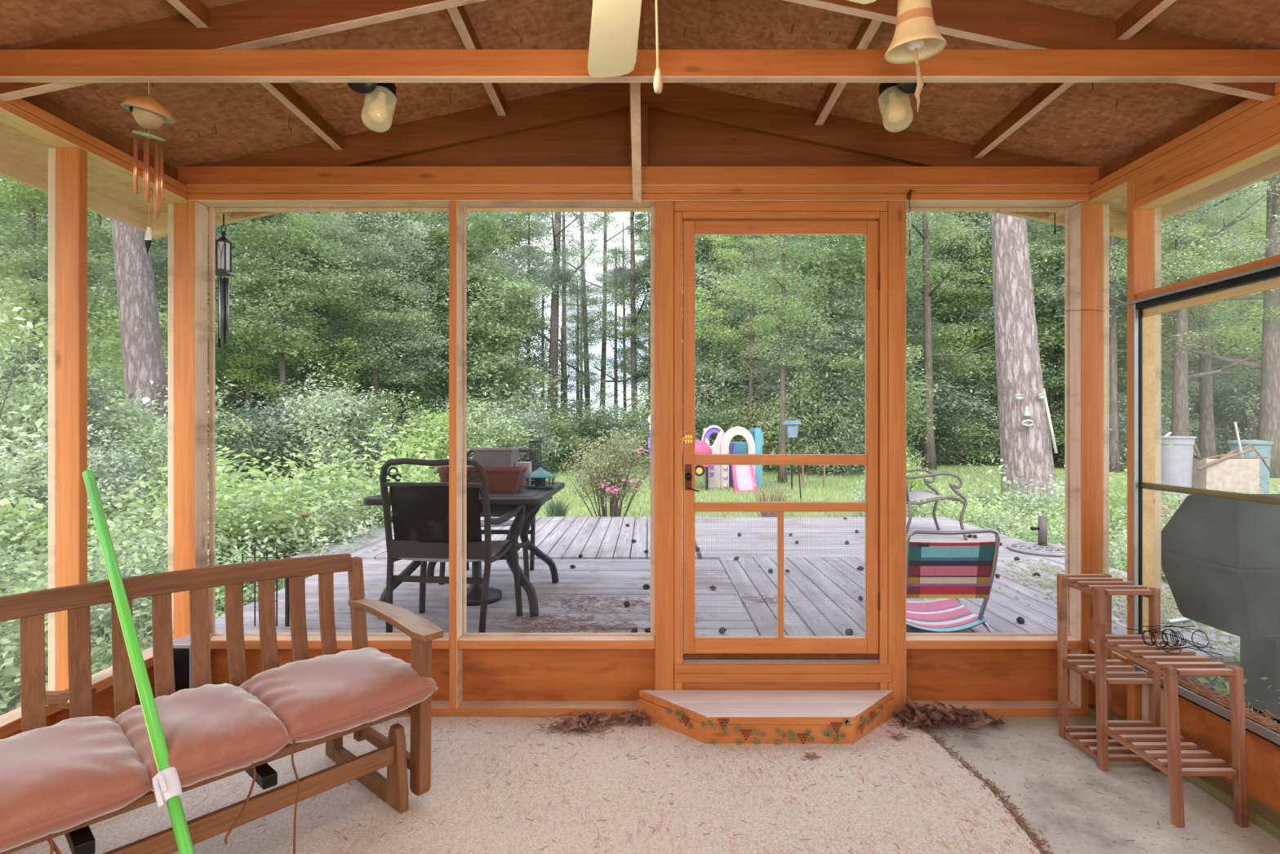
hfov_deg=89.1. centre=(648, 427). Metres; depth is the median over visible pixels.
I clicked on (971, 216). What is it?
tree
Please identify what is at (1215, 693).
pine needles
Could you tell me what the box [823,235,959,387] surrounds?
tree
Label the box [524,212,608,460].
tree
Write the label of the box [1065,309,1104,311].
wire
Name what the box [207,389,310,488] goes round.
shrub
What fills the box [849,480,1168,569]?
weeds
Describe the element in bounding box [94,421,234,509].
shrub
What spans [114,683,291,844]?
seat cushion
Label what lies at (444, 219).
tree
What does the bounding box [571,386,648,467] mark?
shrub
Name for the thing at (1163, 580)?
ground cover
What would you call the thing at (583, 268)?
tree
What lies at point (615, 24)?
ceiling fan
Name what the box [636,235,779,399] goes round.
tree
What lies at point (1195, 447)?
branch
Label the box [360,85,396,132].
glass jar
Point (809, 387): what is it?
shrub
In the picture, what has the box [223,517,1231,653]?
pine needles
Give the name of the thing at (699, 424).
shrub
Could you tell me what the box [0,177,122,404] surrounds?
tree
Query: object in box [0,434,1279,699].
ground
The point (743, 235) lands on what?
tree
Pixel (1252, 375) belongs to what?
tree
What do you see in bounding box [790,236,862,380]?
tree
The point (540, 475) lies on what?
bird feeder
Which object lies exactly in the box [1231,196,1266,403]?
tree
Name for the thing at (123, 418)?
shrub
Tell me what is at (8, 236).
tree
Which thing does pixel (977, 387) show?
tree
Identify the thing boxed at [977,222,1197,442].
tree
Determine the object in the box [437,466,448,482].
flower pot
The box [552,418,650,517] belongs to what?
azalea
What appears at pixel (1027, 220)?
tree
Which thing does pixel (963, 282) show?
tree
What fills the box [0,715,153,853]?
seat cushion
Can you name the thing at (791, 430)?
birdhouse
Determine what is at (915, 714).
leaf litter
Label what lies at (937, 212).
tree
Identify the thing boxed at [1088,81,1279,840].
wall
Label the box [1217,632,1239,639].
driftwood
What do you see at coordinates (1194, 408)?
shrub
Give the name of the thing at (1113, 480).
sapling
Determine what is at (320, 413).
shrub
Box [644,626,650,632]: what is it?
pine cone
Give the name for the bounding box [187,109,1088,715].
wall
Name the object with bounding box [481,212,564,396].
tree
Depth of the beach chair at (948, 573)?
3.37 m
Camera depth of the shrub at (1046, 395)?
28.06 m
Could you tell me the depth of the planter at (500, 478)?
3.90 m
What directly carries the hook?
attached to the ceiling
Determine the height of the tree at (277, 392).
14.152 m
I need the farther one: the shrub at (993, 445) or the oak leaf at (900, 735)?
the shrub at (993, 445)
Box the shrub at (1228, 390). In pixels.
[1189,373,1260,457]
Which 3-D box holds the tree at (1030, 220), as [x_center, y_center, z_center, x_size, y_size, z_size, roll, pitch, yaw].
[19.650,-5.911,30.172,8.649,14.564,7.023,0,0,36]
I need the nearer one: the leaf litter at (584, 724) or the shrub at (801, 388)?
the leaf litter at (584, 724)
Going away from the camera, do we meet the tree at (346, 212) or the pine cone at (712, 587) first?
the pine cone at (712, 587)
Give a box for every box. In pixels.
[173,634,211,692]
[1191,458,1259,493]
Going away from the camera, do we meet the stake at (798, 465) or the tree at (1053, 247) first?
the stake at (798, 465)
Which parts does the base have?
clamp knob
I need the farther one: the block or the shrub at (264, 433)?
the shrub at (264, 433)
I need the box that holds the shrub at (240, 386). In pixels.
[215,386,294,456]
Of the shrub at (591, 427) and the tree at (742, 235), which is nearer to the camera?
the shrub at (591, 427)
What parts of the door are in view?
latch plate, knob, rail, rail, rail, rail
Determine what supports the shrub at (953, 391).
on the ground at (1060, 469)
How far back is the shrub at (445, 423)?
14.64 m
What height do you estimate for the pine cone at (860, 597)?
0.030 m
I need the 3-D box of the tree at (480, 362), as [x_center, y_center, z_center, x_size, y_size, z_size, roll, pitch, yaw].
[-6.142,-3.472,22.261,7.309,9.684,6.272,0,0,-12]
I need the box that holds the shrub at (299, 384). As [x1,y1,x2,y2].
[263,384,365,448]
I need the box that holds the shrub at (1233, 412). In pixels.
[1194,409,1258,458]
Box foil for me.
[1165,617,1191,624]
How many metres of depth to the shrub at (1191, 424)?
22.46 m
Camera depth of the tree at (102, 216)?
29.32 m
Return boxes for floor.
[396,715,1279,853]
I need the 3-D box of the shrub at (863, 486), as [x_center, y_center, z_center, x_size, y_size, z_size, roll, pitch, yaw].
[3.183,0.946,8.933,0.834,0.958,0.789,0,0,41]
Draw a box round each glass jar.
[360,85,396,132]
[878,85,913,132]
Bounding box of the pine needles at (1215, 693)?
[1160,674,1279,730]
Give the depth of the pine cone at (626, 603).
3.98 m
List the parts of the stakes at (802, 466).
leg, leg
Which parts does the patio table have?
leg, leg, table frame, leg, leg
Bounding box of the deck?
[141,516,1239,697]
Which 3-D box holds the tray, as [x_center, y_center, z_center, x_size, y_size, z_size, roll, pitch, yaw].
[-0.700,0.381,4.220,0.200,0.018,0.200,0,0,0]
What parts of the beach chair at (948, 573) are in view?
seat frame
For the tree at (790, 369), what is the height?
9.675 m
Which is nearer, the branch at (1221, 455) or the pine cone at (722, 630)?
the pine cone at (722, 630)
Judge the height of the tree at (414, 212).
17.333 m
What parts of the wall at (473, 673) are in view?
screen moulding, screen moulding, rail, kick panel, screen moulding, screen moulding, plate, rail, screen moulding, kick panel, plate, plate, gable panel, screen moulding, door trim, door trim, screen moulding, kick panel, screen moulding, rail, plate, screen moulding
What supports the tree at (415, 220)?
on the ground at (1060, 469)
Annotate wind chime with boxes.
[120,80,175,253]
[215,213,237,348]
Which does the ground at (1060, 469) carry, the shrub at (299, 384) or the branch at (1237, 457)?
the shrub at (299, 384)
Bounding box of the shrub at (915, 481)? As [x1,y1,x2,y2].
[857,447,951,515]
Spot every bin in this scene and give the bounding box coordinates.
[1160,435,1196,505]
[1226,440,1273,493]
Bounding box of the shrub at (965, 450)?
[906,402,999,465]
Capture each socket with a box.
[369,82,395,104]
[878,82,904,104]
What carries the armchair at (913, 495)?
on the deck
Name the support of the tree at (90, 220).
on the ground at (1060, 469)
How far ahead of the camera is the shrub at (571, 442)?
19.64 m
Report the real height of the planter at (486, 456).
0.250 m
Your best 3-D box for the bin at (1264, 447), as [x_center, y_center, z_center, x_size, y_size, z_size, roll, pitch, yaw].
[11.575,0.802,12.500,0.660,1.136,0.660,0,0,0]
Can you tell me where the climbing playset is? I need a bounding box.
[701,425,764,492]
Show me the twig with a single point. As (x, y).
(1029, 833)
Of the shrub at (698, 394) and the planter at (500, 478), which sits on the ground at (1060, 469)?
the shrub at (698, 394)
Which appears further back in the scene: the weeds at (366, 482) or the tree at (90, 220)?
the tree at (90, 220)
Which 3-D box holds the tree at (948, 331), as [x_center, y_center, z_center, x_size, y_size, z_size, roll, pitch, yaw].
[8.348,-3.523,23.474,6.626,9.787,6.342,0,0,18]
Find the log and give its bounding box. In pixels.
[1160,506,1173,518]
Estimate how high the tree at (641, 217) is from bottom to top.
14.001 m
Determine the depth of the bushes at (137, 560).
5.58 m
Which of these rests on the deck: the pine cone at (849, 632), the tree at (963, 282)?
the pine cone at (849, 632)
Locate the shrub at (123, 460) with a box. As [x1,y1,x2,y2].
[0,425,167,536]
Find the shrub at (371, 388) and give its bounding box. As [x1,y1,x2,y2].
[337,387,407,457]
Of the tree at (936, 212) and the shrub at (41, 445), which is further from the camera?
the tree at (936, 212)
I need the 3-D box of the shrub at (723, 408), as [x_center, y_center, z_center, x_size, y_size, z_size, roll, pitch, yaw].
[2.494,0.128,20.912,3.206,2.865,3.069,0,0,38]
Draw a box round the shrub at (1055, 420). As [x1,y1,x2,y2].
[980,407,1064,462]
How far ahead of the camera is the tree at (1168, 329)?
22.36 m
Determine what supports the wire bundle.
on the plant stand
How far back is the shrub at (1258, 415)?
22.93 m
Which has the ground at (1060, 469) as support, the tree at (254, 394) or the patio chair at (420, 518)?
the tree at (254, 394)
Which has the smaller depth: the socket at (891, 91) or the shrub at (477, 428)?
the socket at (891, 91)
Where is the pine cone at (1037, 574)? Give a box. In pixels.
[1032,572,1040,576]
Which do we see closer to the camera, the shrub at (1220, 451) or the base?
the base
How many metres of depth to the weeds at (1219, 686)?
2.95 m
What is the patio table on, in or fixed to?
on the deck
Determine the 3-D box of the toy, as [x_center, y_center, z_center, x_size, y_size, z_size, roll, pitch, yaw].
[0.987,0.806,14.100,0.802,1.127,0.480,0,0,0]
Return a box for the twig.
[241,717,1248,853]
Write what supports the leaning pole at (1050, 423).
attached to the pine tree at (1024, 449)
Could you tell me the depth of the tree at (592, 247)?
43.88 m
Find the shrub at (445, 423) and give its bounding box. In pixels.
[377,403,477,481]
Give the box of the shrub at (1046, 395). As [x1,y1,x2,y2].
[1046,395,1064,451]
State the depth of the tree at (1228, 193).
26.85 m
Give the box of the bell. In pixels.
[884,0,946,111]
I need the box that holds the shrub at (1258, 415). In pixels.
[1223,415,1258,442]
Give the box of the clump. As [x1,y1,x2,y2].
[540,494,574,516]
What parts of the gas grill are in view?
lid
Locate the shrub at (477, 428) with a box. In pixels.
[434,395,538,466]
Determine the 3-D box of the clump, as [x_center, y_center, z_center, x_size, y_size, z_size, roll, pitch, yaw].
[-1.152,1.110,8.315,0.538,0.519,0.501,0,0,0]
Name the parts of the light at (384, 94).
mounting plate, bulb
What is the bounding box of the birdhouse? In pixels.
[782,396,801,491]
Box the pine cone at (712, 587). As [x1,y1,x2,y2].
[709,585,716,590]
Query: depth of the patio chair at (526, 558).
4.97 m
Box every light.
[346,82,396,132]
[878,82,926,132]
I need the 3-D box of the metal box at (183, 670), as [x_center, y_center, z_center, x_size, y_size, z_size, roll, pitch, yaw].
[-2.025,1.131,2.865,0.110,0.398,0.140,0,0,0]
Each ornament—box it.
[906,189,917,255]
[1014,392,1046,426]
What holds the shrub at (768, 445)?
on the ground at (1060, 469)
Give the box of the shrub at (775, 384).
[713,383,777,452]
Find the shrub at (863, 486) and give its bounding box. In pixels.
[842,470,907,516]
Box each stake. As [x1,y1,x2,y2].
[798,465,801,499]
[1233,422,1243,456]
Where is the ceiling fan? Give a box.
[587,0,875,93]
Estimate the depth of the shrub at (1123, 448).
20.44 m
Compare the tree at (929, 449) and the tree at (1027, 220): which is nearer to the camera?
the tree at (929, 449)
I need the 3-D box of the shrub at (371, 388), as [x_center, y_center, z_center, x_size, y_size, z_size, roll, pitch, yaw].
[-11.933,-0.166,28.105,3.924,3.544,4.099,0,0,18]
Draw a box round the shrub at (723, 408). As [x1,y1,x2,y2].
[695,387,774,445]
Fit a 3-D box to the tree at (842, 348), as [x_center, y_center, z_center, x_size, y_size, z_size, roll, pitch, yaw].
[5.561,-3.322,19.321,4.957,9.386,5.875,0,0,-17]
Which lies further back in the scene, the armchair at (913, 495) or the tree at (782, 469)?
the tree at (782, 469)
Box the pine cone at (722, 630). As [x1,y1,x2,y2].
[718,626,727,633]
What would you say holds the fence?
on the deck
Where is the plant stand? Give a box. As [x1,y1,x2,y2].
[1057,573,1248,826]
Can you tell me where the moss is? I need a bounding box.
[992,558,1239,650]
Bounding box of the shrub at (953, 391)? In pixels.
[907,391,995,460]
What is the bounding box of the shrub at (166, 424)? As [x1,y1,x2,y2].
[88,375,216,491]
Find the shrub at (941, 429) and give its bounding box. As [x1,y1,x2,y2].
[906,403,974,466]
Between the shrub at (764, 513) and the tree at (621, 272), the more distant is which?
the tree at (621, 272)
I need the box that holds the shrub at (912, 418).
[837,380,940,470]
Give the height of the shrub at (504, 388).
4.158 m
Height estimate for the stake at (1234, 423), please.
1.472 m
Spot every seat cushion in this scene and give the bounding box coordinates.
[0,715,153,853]
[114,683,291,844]
[239,647,437,853]
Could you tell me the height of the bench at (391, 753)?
0.842 m
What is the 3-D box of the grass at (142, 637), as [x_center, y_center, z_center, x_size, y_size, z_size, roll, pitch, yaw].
[-4.293,1.238,6.351,3.670,0.264,6.499,0,0,0]
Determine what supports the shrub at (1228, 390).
on the ground at (1060, 469)
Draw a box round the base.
[1007,515,1064,556]
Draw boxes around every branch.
[1193,441,1201,460]
[1196,448,1257,470]
[1201,453,1244,459]
[1218,444,1250,458]
[1228,456,1269,458]
[1251,445,1272,474]
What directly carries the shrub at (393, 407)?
on the ground at (1060, 469)
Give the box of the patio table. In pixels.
[363,481,564,617]
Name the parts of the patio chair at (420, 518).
leg, rail, seat rail, arm, rail, leg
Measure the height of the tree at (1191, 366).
13.875 m
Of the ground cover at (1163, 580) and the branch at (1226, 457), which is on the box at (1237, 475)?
the branch at (1226, 457)
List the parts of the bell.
cord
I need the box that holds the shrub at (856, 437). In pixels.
[786,356,865,477]
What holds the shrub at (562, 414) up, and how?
on the ground at (1060, 469)
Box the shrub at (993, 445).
[951,404,1000,465]
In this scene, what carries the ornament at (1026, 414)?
attached to the pine tree at (1024, 449)
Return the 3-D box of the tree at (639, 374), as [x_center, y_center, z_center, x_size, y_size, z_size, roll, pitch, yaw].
[0.765,-4.130,29.925,4.497,11.001,3.912,0,0,37]
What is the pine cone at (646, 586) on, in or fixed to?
on the deck
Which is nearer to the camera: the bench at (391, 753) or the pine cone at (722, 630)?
the bench at (391, 753)
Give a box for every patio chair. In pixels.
[379,457,525,632]
[438,447,537,584]
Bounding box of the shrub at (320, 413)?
[260,360,409,488]
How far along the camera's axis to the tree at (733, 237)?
37.45 m
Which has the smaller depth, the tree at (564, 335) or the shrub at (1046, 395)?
the shrub at (1046, 395)
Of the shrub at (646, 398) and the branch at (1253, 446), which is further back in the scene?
the shrub at (646, 398)
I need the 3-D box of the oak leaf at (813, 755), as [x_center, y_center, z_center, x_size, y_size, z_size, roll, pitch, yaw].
[0.661,1.323,2.619,0.082,0.013,0.057,0,0,0]
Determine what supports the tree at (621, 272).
on the ground at (1060, 469)
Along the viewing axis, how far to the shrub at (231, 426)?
12.02 m
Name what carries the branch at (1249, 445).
on the box at (1237, 475)
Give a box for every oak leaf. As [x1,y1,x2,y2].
[803,751,822,759]
[887,731,911,740]
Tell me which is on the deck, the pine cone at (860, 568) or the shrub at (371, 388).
the pine cone at (860, 568)
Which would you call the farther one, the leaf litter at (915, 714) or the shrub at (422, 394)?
the shrub at (422, 394)
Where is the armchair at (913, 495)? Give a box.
[906,468,968,540]
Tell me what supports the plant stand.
on the floor
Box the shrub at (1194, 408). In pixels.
[1161,373,1259,459]
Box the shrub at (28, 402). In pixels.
[0,298,107,547]
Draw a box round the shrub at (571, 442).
[502,398,586,472]
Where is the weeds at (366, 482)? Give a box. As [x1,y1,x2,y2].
[88,466,440,564]
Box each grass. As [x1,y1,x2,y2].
[0,524,368,694]
[417,466,1165,532]
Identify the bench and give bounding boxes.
[0,553,443,853]
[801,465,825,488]
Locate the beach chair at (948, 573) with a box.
[906,528,999,632]
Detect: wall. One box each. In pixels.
[0,97,188,739]
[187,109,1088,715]
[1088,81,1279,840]
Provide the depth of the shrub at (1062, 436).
21.86 m
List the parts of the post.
post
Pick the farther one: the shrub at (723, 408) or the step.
the shrub at (723, 408)
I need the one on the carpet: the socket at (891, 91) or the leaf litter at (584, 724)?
the leaf litter at (584, 724)
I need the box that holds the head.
[296,512,314,551]
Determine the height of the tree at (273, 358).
10.865 m
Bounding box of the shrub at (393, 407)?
[333,387,446,485]
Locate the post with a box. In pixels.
[648,414,650,488]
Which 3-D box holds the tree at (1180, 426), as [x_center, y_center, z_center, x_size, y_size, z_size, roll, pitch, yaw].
[15.605,-5.130,19.235,4.570,13.002,3.750,0,0,-38]
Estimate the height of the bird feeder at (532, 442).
0.300 m
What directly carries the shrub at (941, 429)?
on the ground at (1060, 469)
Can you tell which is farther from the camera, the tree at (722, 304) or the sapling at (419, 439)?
the tree at (722, 304)
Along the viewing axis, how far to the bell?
1.60 m
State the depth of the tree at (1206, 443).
20.85 m
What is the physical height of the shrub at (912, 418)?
3.085 m
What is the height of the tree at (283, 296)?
9.151 m
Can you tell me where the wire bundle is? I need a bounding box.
[1126,625,1223,656]
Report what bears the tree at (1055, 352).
on the ground at (1060, 469)
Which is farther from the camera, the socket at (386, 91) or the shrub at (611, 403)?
the shrub at (611, 403)
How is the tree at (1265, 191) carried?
on the ground at (1060, 469)
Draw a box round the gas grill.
[1160,493,1279,724]
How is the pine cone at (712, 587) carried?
on the deck
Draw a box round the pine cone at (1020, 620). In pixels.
[1016,616,1025,623]
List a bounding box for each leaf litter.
[535,708,662,737]
[885,695,1007,737]
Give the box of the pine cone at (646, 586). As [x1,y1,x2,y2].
[642,583,650,589]
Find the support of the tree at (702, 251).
on the ground at (1060, 469)
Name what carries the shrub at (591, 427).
on the ground at (1060, 469)
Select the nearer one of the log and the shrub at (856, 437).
the log
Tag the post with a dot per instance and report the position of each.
(649, 416)
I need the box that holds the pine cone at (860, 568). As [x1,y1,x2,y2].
[856,565,864,570]
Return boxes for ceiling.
[0,0,1279,238]
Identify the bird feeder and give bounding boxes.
[524,466,555,488]
[528,440,542,484]
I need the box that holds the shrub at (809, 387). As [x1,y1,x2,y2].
[751,367,862,476]
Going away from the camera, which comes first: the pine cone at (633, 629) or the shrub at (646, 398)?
the pine cone at (633, 629)
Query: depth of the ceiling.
2.50 m
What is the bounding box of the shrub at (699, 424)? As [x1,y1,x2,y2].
[636,396,737,458]
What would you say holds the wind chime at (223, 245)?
hanging from the ceiling
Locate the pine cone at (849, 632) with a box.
[844,627,853,635]
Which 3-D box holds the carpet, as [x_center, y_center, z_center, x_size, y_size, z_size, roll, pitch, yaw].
[-0.428,1.336,0.855,3.377,0.008,4.270,0,0,0]
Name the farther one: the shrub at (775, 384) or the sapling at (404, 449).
the shrub at (775, 384)
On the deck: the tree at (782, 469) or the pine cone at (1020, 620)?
the pine cone at (1020, 620)
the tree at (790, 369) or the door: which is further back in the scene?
the tree at (790, 369)
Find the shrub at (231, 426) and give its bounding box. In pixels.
[114,372,278,482]
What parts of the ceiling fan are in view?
blade, pull cord, blade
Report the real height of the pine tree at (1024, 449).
12.860 m
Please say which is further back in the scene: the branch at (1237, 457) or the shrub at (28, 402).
the branch at (1237, 457)
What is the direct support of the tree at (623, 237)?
on the ground at (1060, 469)
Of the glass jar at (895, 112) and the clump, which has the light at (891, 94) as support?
the glass jar at (895, 112)
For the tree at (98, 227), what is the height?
10.212 m
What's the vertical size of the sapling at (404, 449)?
1.663 m
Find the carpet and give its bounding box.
[8,716,1040,853]
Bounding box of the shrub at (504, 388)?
[466,366,544,453]
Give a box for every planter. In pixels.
[466,466,527,492]
[471,447,519,466]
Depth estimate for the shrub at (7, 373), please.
8.07 m
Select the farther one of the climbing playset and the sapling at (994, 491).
the climbing playset
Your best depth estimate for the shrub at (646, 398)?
21.52 m
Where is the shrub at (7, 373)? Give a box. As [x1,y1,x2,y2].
[0,331,141,520]
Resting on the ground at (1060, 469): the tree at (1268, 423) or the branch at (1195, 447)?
the tree at (1268, 423)
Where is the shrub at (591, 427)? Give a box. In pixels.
[537,395,627,469]
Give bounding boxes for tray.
[524,483,555,488]
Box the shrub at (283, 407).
[220,382,359,486]
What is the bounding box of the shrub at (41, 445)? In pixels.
[0,406,159,559]
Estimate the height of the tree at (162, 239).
13.968 m
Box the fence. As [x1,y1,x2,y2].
[241,546,289,626]
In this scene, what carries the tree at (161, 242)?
on the ground at (1060, 469)
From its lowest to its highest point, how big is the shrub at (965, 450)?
2.534 m
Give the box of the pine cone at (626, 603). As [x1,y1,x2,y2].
[623,600,630,607]
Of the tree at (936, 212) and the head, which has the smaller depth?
the head
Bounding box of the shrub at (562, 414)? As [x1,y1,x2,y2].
[529,404,596,462]
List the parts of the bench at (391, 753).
rail, seat rail, leg, sled rail, rail, arm, leg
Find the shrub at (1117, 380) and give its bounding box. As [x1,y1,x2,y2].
[1062,380,1172,453]
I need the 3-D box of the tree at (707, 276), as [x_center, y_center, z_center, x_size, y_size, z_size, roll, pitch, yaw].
[2.826,-3.725,23.441,6.542,10.192,6.757,0,0,14]
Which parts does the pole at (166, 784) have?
clip lever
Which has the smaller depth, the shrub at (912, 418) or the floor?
the floor
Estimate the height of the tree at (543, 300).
9.000 m
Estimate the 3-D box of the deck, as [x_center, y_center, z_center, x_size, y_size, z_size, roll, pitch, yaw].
[0.315,1.234,5.617,6.730,0.272,4.967,0,0,0]
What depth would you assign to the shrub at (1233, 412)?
23.97 m
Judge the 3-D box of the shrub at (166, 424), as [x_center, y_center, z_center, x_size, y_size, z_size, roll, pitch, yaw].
[-7.660,0.372,9.426,2.169,2.254,2.293,0,0,-40]
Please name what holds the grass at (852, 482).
on the ground at (1060, 469)
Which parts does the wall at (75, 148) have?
rail, screen moulding, kick panel, plate, plate, rail, screen moulding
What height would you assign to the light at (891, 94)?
0.195 m
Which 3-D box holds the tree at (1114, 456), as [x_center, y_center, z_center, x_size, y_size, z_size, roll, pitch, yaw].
[14.565,-5.225,20.301,4.187,13.194,4.391,0,0,4]
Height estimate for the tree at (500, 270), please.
12.033 m
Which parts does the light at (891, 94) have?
bulb, mounting plate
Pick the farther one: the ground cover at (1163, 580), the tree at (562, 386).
the tree at (562, 386)
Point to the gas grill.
(1220, 557)
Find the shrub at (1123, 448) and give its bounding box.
[1063,390,1171,469]
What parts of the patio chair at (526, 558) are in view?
leg, rail, frame, rail, leg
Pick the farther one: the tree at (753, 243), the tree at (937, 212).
the tree at (937, 212)
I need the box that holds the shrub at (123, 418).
[0,363,168,490]
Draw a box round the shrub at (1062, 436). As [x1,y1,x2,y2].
[1048,400,1127,466]
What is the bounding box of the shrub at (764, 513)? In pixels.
[743,476,797,516]
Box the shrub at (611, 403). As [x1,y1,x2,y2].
[578,403,647,462]
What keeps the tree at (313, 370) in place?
on the ground at (1060, 469)
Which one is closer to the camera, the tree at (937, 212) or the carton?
the carton
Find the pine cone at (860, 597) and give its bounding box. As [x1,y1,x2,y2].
[857,595,862,600]
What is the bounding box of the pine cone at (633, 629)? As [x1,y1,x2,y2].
[631,627,637,632]
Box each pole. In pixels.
[82,469,195,853]
[1043,388,1057,453]
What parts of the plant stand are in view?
leg, shelf rail, shelf rail, shelf rail, leg, leg, shelf rail, shelf rail, leg, leg, shelf rail, leg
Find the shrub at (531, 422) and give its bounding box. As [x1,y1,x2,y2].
[466,390,564,471]
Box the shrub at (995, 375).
[968,375,999,456]
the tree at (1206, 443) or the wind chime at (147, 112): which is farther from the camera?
the tree at (1206, 443)
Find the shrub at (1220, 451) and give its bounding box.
[1164,409,1245,459]
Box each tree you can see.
[0,175,168,473]
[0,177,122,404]
[0,181,168,402]
[0,188,24,297]
[0,204,46,382]
[9,219,165,405]
[87,210,222,389]
[87,217,276,439]
[108,220,279,443]
[110,217,168,479]
[151,212,337,467]
[160,239,287,447]
[167,212,350,453]
[207,212,378,441]
[230,212,404,424]
[238,212,422,427]
[240,212,368,462]
[253,212,439,465]
[307,212,448,471]
[325,212,470,453]
[354,212,576,447]
[370,212,559,420]
[382,212,448,418]
[415,212,569,410]
[421,212,530,445]
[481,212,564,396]
[517,278,573,408]
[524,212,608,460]
[525,212,608,415]
[531,322,605,453]
[538,212,621,417]
[557,284,613,422]
[558,238,607,417]
[569,212,644,414]
[575,212,698,432]
[578,247,648,417]
[597,223,647,426]
[600,212,650,428]
[612,227,701,394]
[635,236,742,404]
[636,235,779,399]
[636,235,813,441]
[644,237,756,412]
[695,235,814,453]
[709,235,865,452]
[715,235,844,483]
[720,235,865,426]
[740,235,837,448]
[751,212,942,475]
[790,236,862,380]
[795,212,980,453]
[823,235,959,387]
[906,212,995,453]
[906,212,995,462]
[906,212,995,470]
[906,212,1064,462]
[911,212,996,398]
[949,216,1052,443]
[956,218,1161,417]
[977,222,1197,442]
[985,220,1172,416]
[990,212,1062,509]
[1026,220,1126,465]
[1039,210,1221,472]
[1040,202,1243,443]
[1109,195,1264,435]
[1119,180,1266,459]
[1120,193,1262,421]
[1160,173,1279,477]
[1161,180,1266,439]
[1161,193,1266,457]
[1168,191,1266,360]
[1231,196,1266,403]
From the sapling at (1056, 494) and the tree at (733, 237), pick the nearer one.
the sapling at (1056, 494)
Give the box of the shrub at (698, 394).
[636,377,745,425]
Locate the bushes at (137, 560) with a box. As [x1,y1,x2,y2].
[0,438,438,715]
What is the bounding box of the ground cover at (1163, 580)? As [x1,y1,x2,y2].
[915,473,1279,584]
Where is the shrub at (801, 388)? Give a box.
[768,387,863,453]
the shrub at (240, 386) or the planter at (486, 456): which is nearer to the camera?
the planter at (486, 456)
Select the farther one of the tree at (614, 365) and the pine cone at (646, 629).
the tree at (614, 365)
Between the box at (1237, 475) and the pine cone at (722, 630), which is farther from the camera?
the box at (1237, 475)
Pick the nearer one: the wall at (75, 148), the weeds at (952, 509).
the wall at (75, 148)
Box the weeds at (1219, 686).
[1189,633,1279,714]
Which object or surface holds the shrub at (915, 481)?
on the ground at (1060, 469)
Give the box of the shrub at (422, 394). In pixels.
[388,373,475,457]
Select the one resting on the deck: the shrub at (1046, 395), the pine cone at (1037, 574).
the pine cone at (1037, 574)
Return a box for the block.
[45,686,96,708]
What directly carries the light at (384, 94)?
attached to the ceiling
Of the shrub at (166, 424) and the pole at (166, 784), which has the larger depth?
the shrub at (166, 424)
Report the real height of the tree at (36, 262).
9.472 m
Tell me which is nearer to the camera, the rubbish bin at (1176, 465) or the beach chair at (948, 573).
the beach chair at (948, 573)
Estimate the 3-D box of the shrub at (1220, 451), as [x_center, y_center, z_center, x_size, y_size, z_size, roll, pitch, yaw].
[21.028,0.372,25.020,3.394,2.254,3.583,0,0,0]
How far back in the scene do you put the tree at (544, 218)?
37.67 m
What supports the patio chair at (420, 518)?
on the deck
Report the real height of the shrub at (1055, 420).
2.292 m
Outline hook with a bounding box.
[1053,213,1056,234]
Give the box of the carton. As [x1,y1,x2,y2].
[515,462,531,484]
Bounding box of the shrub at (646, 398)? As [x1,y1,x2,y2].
[608,382,650,467]
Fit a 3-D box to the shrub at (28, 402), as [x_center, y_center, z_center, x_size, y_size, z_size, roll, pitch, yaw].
[-6.894,0.128,6.554,2.351,2.865,2.251,0,0,10]
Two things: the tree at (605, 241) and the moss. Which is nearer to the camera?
the moss
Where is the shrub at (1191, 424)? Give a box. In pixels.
[1119,417,1199,462]
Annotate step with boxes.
[638,689,894,745]
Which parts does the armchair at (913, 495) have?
frame, leg, arm, leg, arm, seat rail, leg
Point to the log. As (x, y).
(1165, 512)
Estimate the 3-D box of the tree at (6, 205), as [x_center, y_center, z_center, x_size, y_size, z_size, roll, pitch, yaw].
[-32.725,-5.295,31.684,6.331,13.331,8.606,0,0,40]
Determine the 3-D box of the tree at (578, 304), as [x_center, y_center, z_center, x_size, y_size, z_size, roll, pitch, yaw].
[-3.792,-3.380,36.216,3.855,9.502,4.000,0,0,-28]
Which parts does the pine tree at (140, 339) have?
bracket fungus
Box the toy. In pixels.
[695,439,711,490]
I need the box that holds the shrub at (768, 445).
[722,385,808,471]
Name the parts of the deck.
frame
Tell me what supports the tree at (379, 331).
on the ground at (1060, 469)
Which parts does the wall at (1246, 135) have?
screen moulding, rail, screen moulding, plate, plate, plate, kick panel, cross rail, sill, sash rail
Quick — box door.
[680,221,879,662]
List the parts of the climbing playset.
panel, arch trim, arch trim, corner panel, purple panel, arched panel, arch trim, panel, tower panel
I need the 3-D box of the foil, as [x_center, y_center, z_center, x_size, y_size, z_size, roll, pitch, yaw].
[2.976,1.080,3.645,0.190,0.029,0.033,0,0,-20]
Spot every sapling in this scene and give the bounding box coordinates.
[360,409,448,488]
[377,413,469,482]
[955,454,1027,513]
[993,465,1064,514]
[1109,444,1177,533]
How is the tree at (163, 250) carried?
on the ground at (1060, 469)
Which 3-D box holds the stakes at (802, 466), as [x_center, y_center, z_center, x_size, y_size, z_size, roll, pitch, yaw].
[3.727,0.987,14.700,0.632,0.766,0.400,0,0,0]
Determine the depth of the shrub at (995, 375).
28.76 m

